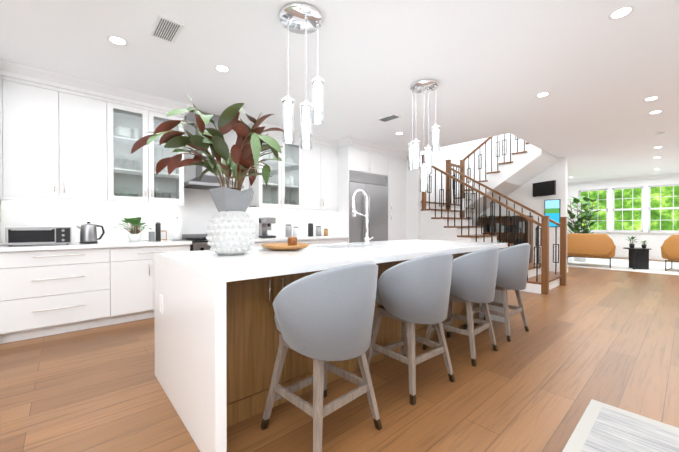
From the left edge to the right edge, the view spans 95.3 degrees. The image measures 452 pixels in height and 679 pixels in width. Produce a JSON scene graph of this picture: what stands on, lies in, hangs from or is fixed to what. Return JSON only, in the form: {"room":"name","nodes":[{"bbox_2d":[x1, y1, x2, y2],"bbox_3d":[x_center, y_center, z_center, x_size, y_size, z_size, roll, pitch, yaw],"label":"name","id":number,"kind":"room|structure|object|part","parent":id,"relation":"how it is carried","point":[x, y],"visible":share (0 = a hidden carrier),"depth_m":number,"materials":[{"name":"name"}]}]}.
{"room":"kitchen","nodes":[
{"label":"kitchen","id":0,"kind":"room"},
{"bbox_2d":[0,200,0,244],"bbox_3d":[-3.510,-0.253,3.075,0.148,2.720,1.040,0,0,-41],"label":"wall","id":1,"kind":"structure","parent":0,"point":[0,222],"depth_m":3.28,"materials":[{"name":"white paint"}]},
{"bbox_2d":[192,239,208,242],"bbox_3d":[-1.792,0.193,4.436,0.750,0.020,0.640,0,0,-41],"label":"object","id":2,"kind":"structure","parent":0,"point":[193,240],"depth_m":4.06,"materials":[{"name":"black metal"}]},
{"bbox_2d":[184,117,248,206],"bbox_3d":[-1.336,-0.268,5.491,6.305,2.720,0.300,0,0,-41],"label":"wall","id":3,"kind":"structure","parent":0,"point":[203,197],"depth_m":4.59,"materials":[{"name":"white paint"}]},
{"bbox_2d":[0,75,115,202],"bbox_3d":[-3.117,-0.901,3.476,0.909,1.190,0.349,0,0,-41],"label":"upper cabinet","id":4,"kind":"object","parent":3,"relation":"attached to","point":[67,157],"depth_m":3.32,"materials":[{"name":"white wood"}]},
{"bbox_2d":[196,112,223,178],"bbox_3d":[-1.917,-1.176,4.569,0.300,0.886,0.295,0,0,-41],"label":"range hood","id":5,"kind":"object","parent":3,"relation":"attached to","point":[199,169],"depth_m":4.44,"materials":[{"name":"white metal"}]},
{"bbox_2d":[288,139,339,210],"bbox_3d":[-0.482,-0.915,5.807,0.891,1.190,0.347,0,0,-41],"label":"upper cabinet","id":6,"kind":"object","parent":3,"relation":"attached to","point":[313,174],"depth_m":5.62,"materials":[{"name":"white wood"}]},
{"bbox_2d":[340,143,387,174],"bbox_3d":[0.386,-1.286,6.372,1.120,0.455,0.648,0,0,-41],"label":"upper cabinet","id":7,"kind":"object","parent":3,"relation":"attached to","point":[351,158],"depth_m":5.99,"materials":[{"name":"white wood"}]},
{"bbox_2d":[0,257,678,451],"bbox_3d":[3.389,1.157,4.606,17.900,0.120,8.300,0,0,-41],"label":"floor","id":8,"kind":"structure","parent":0,"point":[609,337],"depth_m":2.14,"materials":[{"name":"brown wood"}]},
{"bbox_2d":[0,243,111,343],"bbox_3d":[-3.037,0.658,3.350,0.848,0.895,0.658,0,0,-41],"label":"base cabinet","id":9,"kind":"object","parent":8,"relation":"on","point":[45,291],"depth_m":3.11,"materials":[{"name":"white wood"}]},
{"bbox_2d":[0,239,191,246],"bbox_3d":[-2.735,0.208,3.621,1.717,0.040,0.648,0,0,-41],"label":"countertop","id":10,"kind":"structure","parent":9,"relation":"on","point":[117,240],"depth_m":3.31,"materials":[{"name":"white stone"}]},
{"bbox_2d":[5,227,70,245],"bbox_3d":[-3.126,0.097,3.242,0.480,0.185,0.382,0,0,-41],"label":"toaster oven","id":11,"kind":"object","parent":10,"relation":"on","point":[33,235],"visible":0.98,"depth_m":3.11,"materials":[{"name":"silver metal"}]},
{"bbox_2d":[76,222,104,243],"bbox_3d":[-2.815,0.066,3.505,0.256,0.245,0.164,0,0,-41],"label":"kettle","id":12,"kind":"object","parent":10,"relation":"on","point":[88,232],"visible":0.98,"depth_m":3.44,"materials":[{"name":"silver metal"}]},
{"bbox_2d":[114,217,151,241],"bbox_3d":[-2.509,0.035,3.788,0.389,0.303,0.401,0,0,-41],"label":"potted plant","id":13,"kind":"object","parent":10,"relation":"on","point":[134,236],"visible":1,"depth_m":3.76,"materials":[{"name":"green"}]},
{"bbox_3d":[-2.518,0.136,3.807,0.150,0.100,0.150,0,0,-41],"label":"pot","id":14,"kind":"part","parent":13,"relation":"part of","materials":[{"name":"white ceramic"}]},
{"bbox_2d":[149,222,160,240],"bbox_3d":[-2.389,0.060,4.008,0.120,0.250,0.129,0,0,-41],"label":"jar","id":15,"kind":"object","parent":10,"relation":"on","point":[155,235],"visible":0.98,"depth_m":3.97,"materials":[{"name":"black plastic"}]},
{"bbox_2d":[161,231,166,239],"bbox_3d":[-2.411,0.119,4.215,0.100,0.130,0.032,0,0,-41],"label":"frame","id":16,"kind":"object","parent":10,"relation":"on","point":[163,235],"visible":0.64,"depth_m":4.21,"materials":[{"name":"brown wood"}]},
{"bbox_2d":[171,217,182,240],"bbox_3d":[-2.184,0.024,4.169,0.150,0.320,0.150,0,0,-41],"label":"paper towel","id":17,"kind":"object","parent":10,"relation":"on","point":[177,229],"visible":0.98,"depth_m":4.12,"materials":[{"name":"white paper"}]},
{"bbox_2d":[112,243,191,323],"bbox_3d":[-2.405,0.654,3.909,0.841,0.895,0.658,0,0,-41],"label":"base cabinet","id":18,"kind":"object","parent":8,"relation":"on","point":[132,263],"depth_m":3.57,"materials":[{"name":"white wood"}]},
{"bbox_2d":[182,234,210,250],"bbox_3d":[-1.776,0.603,4.419,0.750,0.990,0.692,0,0,-41],"label":"range","id":19,"kind":"object","parent":8,"relation":"on","point":[199,242],"depth_m":4.07,"materials":[{"name":"silver metal"}]},
{"bbox_2d":[252,239,287,247],"bbox_3d":[-1.263,0.648,4.919,0.651,0.895,0.658,0,0,-41],"label":"base cabinet","id":20,"kind":"object","parent":8,"relation":"on","point":[258,242],"depth_m":4.65,"materials":[{"name":"white"}]},
{"bbox_2d":[260,235,331,238],"bbox_3d":[-0.776,0.198,5.353,1.962,0.040,0.648,0,0,-41],"label":"countertop","id":21,"kind":"structure","parent":20,"relation":"on","point":[277,236],"depth_m":5.36,"materials":[{"name":"white stone"}]},
{"bbox_2d":[259,217,275,237],"bbox_3d":[-1.172,0.014,5.031,0.180,0.330,0.250,0,0,-41],"label":"coffee machine","id":22,"kind":"object","parent":21,"relation":"on","point":[265,223],"visible":1,"depth_m":4.99,"materials":[{"name":"silver plastic"}]},
{"bbox_2d":[285,224,293,236],"bbox_3d":[-0.879,0.069,5.350,0.110,0.215,0.107,0,0,-41],"label":"jar","id":23,"kind":"object","parent":21,"relation":"on","point":[288,230],"depth_m":5.31,"materials":[{"name":"silver metal"}]},
{"bbox_2d":[294,227,298,236],"bbox_3d":[-0.767,0.088,5.450,0.100,0.175,0.097,0,0,-41],"label":"jar","id":24,"kind":"object","parent":21,"relation":"on","point":[296,230],"depth_m":5.40,"materials":[{"name":"white ceramic"}]},
{"bbox_2d":[308,223,312,235],"bbox_3d":[-0.527,0.057,5.661,0.100,0.235,0.097,0,0,-41],"label":"jar","id":25,"kind":"object","parent":21,"relation":"on","point":[310,225],"depth_m":5.62,"materials":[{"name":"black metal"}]},
{"bbox_2d":[316,226,320,235],"bbox_3d":[-0.393,0.081,5.781,0.110,0.185,0.107,0,0,-41],"label":"jar","id":26,"kind":"object","parent":21,"relation":"on","point":[318,228],"depth_m":5.73,"materials":[{"name":"silver metal"}]},
{"bbox_2d":[297,239,323,244],"bbox_3d":[-0.776,0.645,5.350,0.650,0.895,0.658,0,0,-41],"label":"base cabinet","id":27,"kind":"object","parent":8,"relation":"on","point":[308,241],"depth_m":5.22,"materials":[{"name":"white"}]},
{"bbox_2d":[261,261,381,451],"bbox_3d":[-0.083,0.643,1.693,0.607,0.945,0.574,0,1,-45],"label":"stool","id":28,"kind":"object","parent":8,"relation":"on","point":[323,317],"visible":1,"depth_m":1.46,"materials":[{"name":"fabric"}]},
{"bbox_3d":[-0.101,0.838,1.712,0.477,0.555,0.477,0,1,-45],"label":"frame","id":29,"kind":"part","parent":28,"relation":"part of","materials":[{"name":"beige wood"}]},
{"bbox_3d":[-0.083,0.403,1.691,0.607,0.465,0.574,0,1,-45],"label":"seat","id":30,"kind":"part","parent":28,"relation":"part of","materials":[{"name":"fabric"}]},
{"bbox_2d":[154,241,506,451],"bbox_3d":[0.274,0.675,2.943,3.326,0.865,1.260,0,0,-41],"label":"kitchen island","id":31,"kind":"object","parent":8,"relation":"on","point":[217,332],"depth_m":1.79,"materials":[{"name":"white stone"}]},
{"bbox_2d":[131,94,284,254],"bbox_3d":[-0.841,-0.290,2.116,0.978,0.973,1.047,0,0,-41],"label":"potted plant","id":32,"kind":"object","parent":31,"relation":"on","point":[231,230],"visible":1,"depth_m":2.06,"materials":[{"name":"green plant"}]},
{"bbox_2d":[261,237,308,250],"bbox_3d":[-0.459,0.141,2.625,0.396,0.106,0.430,0,0,-41],"label":"decorative tray","id":33,"kind":"object","parent":31,"relation":"on","point":[292,244],"visible":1,"depth_m":2.56,"materials":[{"name":"brown wood"}]},
{"bbox_2d":[352,189,373,243],"bbox_3d":[0.250,-0.104,3.280,0.251,0.589,0.128,0,0,-41],"label":"faucet","id":34,"kind":"object","parent":31,"relation":"on","point":[354,212],"depth_m":3.33,"materials":[{"name":"silver metal"}]},
{"bbox_2d":[334,245,441,256],"bbox_3d":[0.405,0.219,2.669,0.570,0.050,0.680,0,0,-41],"label":"island countertop","id":35,"kind":"structure","parent":31,"relation":"on","point":[362,250],"depth_m":2.47,"materials":[{"name":"white stone"}]},
{"bbox_2d":[324,235,347,243],"bbox_3d":[-0.289,0.642,5.780,0.650,0.895,0.658,0,0,-41],"label":"base cabinet","id":36,"kind":"object","parent":8,"relation":"on","point":[335,238],"depth_m":5.61,"materials":[{"name":"white"}]},
{"bbox_2d":[328,171,387,242],"bbox_3d":[0.387,0.016,6.378,1.120,2.140,0.652,0,0,-41],"label":"tall cabinet","id":37,"kind":"object","parent":8,"relation":"on","point":[341,222],"depth_m":6.01,"materials":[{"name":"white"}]},
{"bbox_2d":[327,147,405,242],"bbox_3d":[0.630,-0.195,6.554,1.758,2.560,0.708,0,0,-41],"label":"fridge","id":38,"kind":"object","parent":37,"relation":"in","point":[382,176],"depth_m":6.14,"materials":[{"name":"silver metal"}]},
{"bbox_2d":[388,155,405,240],"bbox_3d":[1.037,-0.217,6.954,0.618,2.600,0.648,0,0,-41],"label":"tall cabinet","id":39,"kind":"object","parent":8,"relation":"on","point":[396,163],"depth_m":6.70,"materials":[{"name":"white wood"}]},
{"bbox_2d":[361,252,454,405],"bbox_3d":[0.512,0.639,2.239,0.607,0.945,0.574,0,0,-39],"label":"stool","id":40,"kind":"object","parent":8,"relation":"on","point":[411,293],"visible":0.92,"depth_m":2.01,"materials":[{"name":"fabric"}]},
{"bbox_3d":[0.496,0.834,2.259,0.477,0.555,0.477,0,0,-39],"label":"frame","id":41,"kind":"part","parent":40,"relation":"part of","materials":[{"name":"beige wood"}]},
{"bbox_3d":[0.512,0.400,2.237,0.607,0.465,0.574,0,0,-39],"label":"seat","id":42,"kind":"part","parent":40,"relation":"part of","materials":[{"name":"fabric"}]},
{"bbox_2d":[422,246,498,366],"bbox_3d":[1.102,0.636,2.767,0.607,0.945,0.574,0,0,-43],"label":"stool","id":43,"kind":"object","parent":8,"relation":"on","point":[474,277],"visible":0.85,"depth_m":2.52,"materials":[{"name":"fabric"}]},
{"bbox_3d":[1.085,0.831,2.787,0.477,0.555,0.477,0,0,-43],"label":"frame","id":44,"kind":"part","parent":43,"relation":"part of","materials":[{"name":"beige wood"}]},
{"bbox_3d":[1.102,0.396,2.766,0.607,0.465,0.574,0,0,-43],"label":"seat","id":45,"kind":"part","parent":43,"relation":"part of","materials":[{"name":"fabric"}]},
{"bbox_2d":[421,133,567,294],"bbox_3d":[3.255,-0.908,7.311,2.990,3.977,3.644,0,0,-41],"label":"staircase","id":46,"kind":"structure","parent":8,"relation":"on","point":[457,220],"depth_m":6.60,"materials":[{"name":"white"}]},
{"bbox_2d":[463,243,530,341],"bbox_3d":[1.685,0.633,3.283,0.607,0.945,0.574,0,0,-39],"label":"stool","id":47,"kind":"object","parent":8,"relation":"on","point":[513,266],"visible":0.62,"depth_m":3.03,"materials":[{"name":"fabric"}]},
{"bbox_3d":[1.669,0.828,3.303,0.477,0.555,0.477,0,0,-39],"label":"frame","id":48,"kind":"part","parent":47,"relation":"part of","materials":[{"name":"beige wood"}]},
{"bbox_3d":[1.685,0.393,3.281,0.607,0.465,0.574,0,0,-39],"label":"seat","id":49,"kind":"part","parent":47,"relation":"part of","materials":[{"name":"fabric"}]},
{"bbox_2d":[478,216,532,262],"bbox_3d":[4.311,0.401,8.086,0.380,1.350,1.200,0,0,-41],"label":"console shelf","id":50,"kind":"object","parent":8,"relation":"on","point":[503,237],"visible":0.29,"depth_m":8.04,"materials":[{"name":"brown wood"}]},
{"bbox_2d":[562,399,678,451],"bbox_3d":[0.957,1.123,-0.509,4.280,0.012,2.860,0,0,-41],"label":"area rug","id":51,"kind":"object","parent":8,"relation":"on","point":[602,427],"visible":1,"depth_m":1.65,"materials":[{"name":"grey fabric"}]},
{"bbox_2d":[567,257,678,274],"bbox_3d":[8.532,1.069,8.186,3.250,0.012,4.450,0,0,-41],"label":"living room rug","id":52,"kind":"object","parent":8,"relation":"on","point":[656,267],"visible":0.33,"depth_m":8.47,"materials":[{"name":"white fabric"}]},
{"bbox_2d":[567,196,600,261],"bbox_3d":[7.429,0.041,9.522,1.124,2.027,1.158,0,0,-41],"label":"plant","id":53,"kind":"object","parent":52,"relation":"on","point":[580,221],"visible":0.85,"depth_m":9.42,"materials":[{"name":"green plant"}]},
{"bbox_3d":[7.388,0.854,9.516,0.360,0.400,0.360,0,0,-41],"label":"pot","id":54,"kind":"part","parent":53,"relation":"part of","materials":[{"name":"white"}]},
{"bbox_2d":[567,233,615,267],"bbox_3d":[6.791,0.621,8.482,1.151,0.873,0.803,0,0,41],"label":"lounge chair","id":55,"kind":"object","parent":52,"relation":"on","point":[602,246],"visible":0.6,"depth_m":8.18,"materials":[{"name":"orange leather"}]},
{"bbox_3d":[6.785,0.923,8.478,0.958,0.267,0.786,0,0,41],"label":"frame","id":56,"kind":"part","parent":55,"relation":"part of","materials":[{"name":"black metal"}]},
{"bbox_2d":[623,247,651,268],"bbox_3d":[7.519,0.802,7.829,0.520,0.525,0.520,0,0,-41],"label":"side table","id":57,"kind":"object","parent":52,"relation":"on","point":[638,258],"visible":0.98,"depth_m":7.77,"materials":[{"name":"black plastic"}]},
{"bbox_2d":[626,236,638,247],"bbox_3d":[7.434,0.389,7.859,0.431,0.299,0.354,0,0,-41],"label":"potted plant","id":58,"kind":"object","parent":57,"relation":"on","point":[632,245],"visible":1,"depth_m":7.83,"materials":[{"name":"green plant"}]},
{"bbox_2d":[661,235,678,270],"bbox_3d":[8.443,0.628,7.294,0.803,0.873,1.151,0,0,-35],"label":"lounge chair","id":59,"kind":"object","parent":52,"relation":"on","point":[670,249],"visible":0.98,"depth_m":7.42,"materials":[{"name":"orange leather"}]},
{"bbox_3d":[8.436,0.931,7.291,0.786,0.267,0.958,0,0,-35],"label":"frame","id":60,"kind":"part","parent":59,"relation":"part of","materials":[{"name":"black metal"}]},
{"bbox_2d":[0,0,678,182],"bbox_3d":[3.389,-1.818,4.588,17.900,0.391,8.300,0,0,-41],"label":"ceiling","id":61,"kind":"structure","parent":0,"point":[493,67],"depth_m":3.06,"materials":[{"name":"white paint"}]},
{"bbox_2d":[107,35,128,45],"bbox_3d":[-1.918,-1.609,2.681,0.148,0.005,0.154,0,0,-41],"label":"recessed light","id":62,"kind":"object","parent":61,"relation":"in","point":[108,37],"depth_m":2.67,"materials":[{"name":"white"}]},
{"bbox_2d":[150,15,184,42],"bbox_3d":[-1.386,-1.594,2.487,0.182,0.030,0.335,0,0,-41],"label":"ceiling vent","id":63,"kind":"object","parent":61,"relation":"in","point":[166,29],"depth_m":2.50,"materials":[{"name":"white metal"}]},
{"bbox_2d":[214,65,229,72],"bbox_3d":[-1.198,-1.611,3.156,0.145,0.005,0.149,0,0,-41],"label":"recessed light","id":64,"kind":"object","parent":61,"relation":"in","point":[215,66],"depth_m":3.15,"materials":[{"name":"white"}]},
{"bbox_2d":[279,2,323,149],"bbox_3d":[-0.296,-1.099,2.388,0.340,1.019,0.340,0,0,-41],"label":"cluster","id":65,"kind":"object","parent":61,"relation":"hanging from","point":[301,18],"visible":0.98,"depth_m":2.35,"materials":[{"name":"white glass"}]},
{"bbox_3d":[-0.279,-0.854,2.394,0.292,0.530,0.207,0,0,-41],"label":"glass","id":66,"kind":"part","parent":65,"relation":"part of","materials":[{"name":"glass"}]},
{"bbox_2d":[377,114,401,121],"bbox_3d":[0.732,-1.607,4.542,0.191,0.030,0.331,0,0,-41],"label":"ceiling vent","id":67,"kind":"object","parent":61,"relation":"in","point":[393,116],"depth_m":4.60,"materials":[{"name":"white metal"}]},
{"bbox_2d":[408,79,439,191],"bbox_3d":[0.960,-1.006,3.550,0.320,1.219,0.337,0,0,-41],"label":"pendant light","id":68,"kind":"object","parent":61,"relation":"hanging from","point":[424,86],"visible":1,"depth_m":3.51,"materials":[{"name":"white glass"}]},
{"bbox_3d":[0.956,-0.756,3.557,0.272,0.720,0.322,0,0,-41],"label":"glass","id":69,"kind":"part","parent":68,"relation":"part of","materials":[{"name":"glass"}]},
{"bbox_2d":[607,6,634,19],"bbox_3d":[2.112,-1.606,2.326,0.155,0.005,0.150,0,0,-41],"label":"recessed light","id":70,"kind":"object","parent":61,"relation":"in","point":[632,8],"depth_m":2.32,"materials":[{"name":"white"}]},
{"bbox_2d":[406,151,420,239],"bbox_3d":[1.420,-0.278,7.061,0.095,2.720,0.940,0,0,-41],"label":"wall","id":71,"kind":"structure","parent":0,"point":[413,194],"depth_m":6.77,"materials":[{"name":"white paint"}]},
{"bbox_2d":[421,147,440,202],"bbox_3d":[0.706,-1.572,7.623,17.900,5.300,0.200,0,0,-41],"label":"wall","id":72,"kind":"structure","parent":0,"point":[436,159],"depth_m":9.43,"materials":[{"name":"white paint"}]},
{"bbox_2d":[441,133,567,271],"bbox_3d":[3.053,-1.621,7.549,3.300,5.400,3.420,0,0,-41],"label":"wall","id":73,"kind":"structure","parent":0,"point":[522,194],"depth_m":8.10,"materials":[{"name":"white paint"}]},
{"bbox_2d":[533,180,555,196],"bbox_3d":[4.917,-0.910,7.453,0.318,0.340,0.549,0,0,-41],"label":"tv","id":74,"kind":"object","parent":73,"relation":"attached to","point":[546,188],"visible":1,"depth_m":7.41,"materials":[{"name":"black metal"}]},
{"bbox_2d":[544,199,560,226],"bbox_3d":[5.120,-0.321,7.449,0.026,0.660,0.320,0,0,-41],"label":"framed art","id":75,"kind":"object","parent":73,"relation":"attached to","point":[552,209],"visible":0.75,"depth_m":7.42,"materials":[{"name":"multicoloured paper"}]},
{"bbox_2d":[567,177,678,255],"bbox_3d":[10.018,-0.299,10.460,0.200,2.720,7.900,0,0,-41],"label":"wall","id":76,"kind":"structure","parent":0,"point":[654,242],"depth_m":10.53,"materials":[{"name":"white paint"}]},
{"bbox_2d":[567,253,667,271],"bbox_3d":[3.389,1.022,4.605,17.500,0.150,7.900,0,0,-41],"label":"baseboard","id":77,"kind":"structure","parent":76,"relation":"attached to","point":[656,257],"depth_m":10.12,"materials":[{"name":"white"}]},
{"bbox_2d":[567,173,678,185],"bbox_3d":[3.389,-1.568,4.589,17.500,0.110,7.900,0,0,-41],"label":"crown molding","id":78,"kind":"structure","parent":76,"relation":"attached to","point":[626,179],"depth_m":10.54,"materials":[{"name":"white wood"}]},
{"bbox_2d":[575,181,678,234],"bbox_3d":[9.812,-0.590,10.556,0.160,1.680,2.920,0,0,-41],"label":"window frames","id":79,"kind":"structure","parent":76,"relation":"in","point":[645,208],"depth_m":10.49,"materials":[{"name":"white wood"}]},
{"label":"outside","id":80,"kind":"structure","parent":0,"visible":0},
{"bbox_2d":[581,186,678,230],"bbox_3d":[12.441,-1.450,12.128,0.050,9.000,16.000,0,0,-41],"label":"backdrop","id":81,"kind":"structure","parent":80,"point":[666,219],"depth_m":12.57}
]}

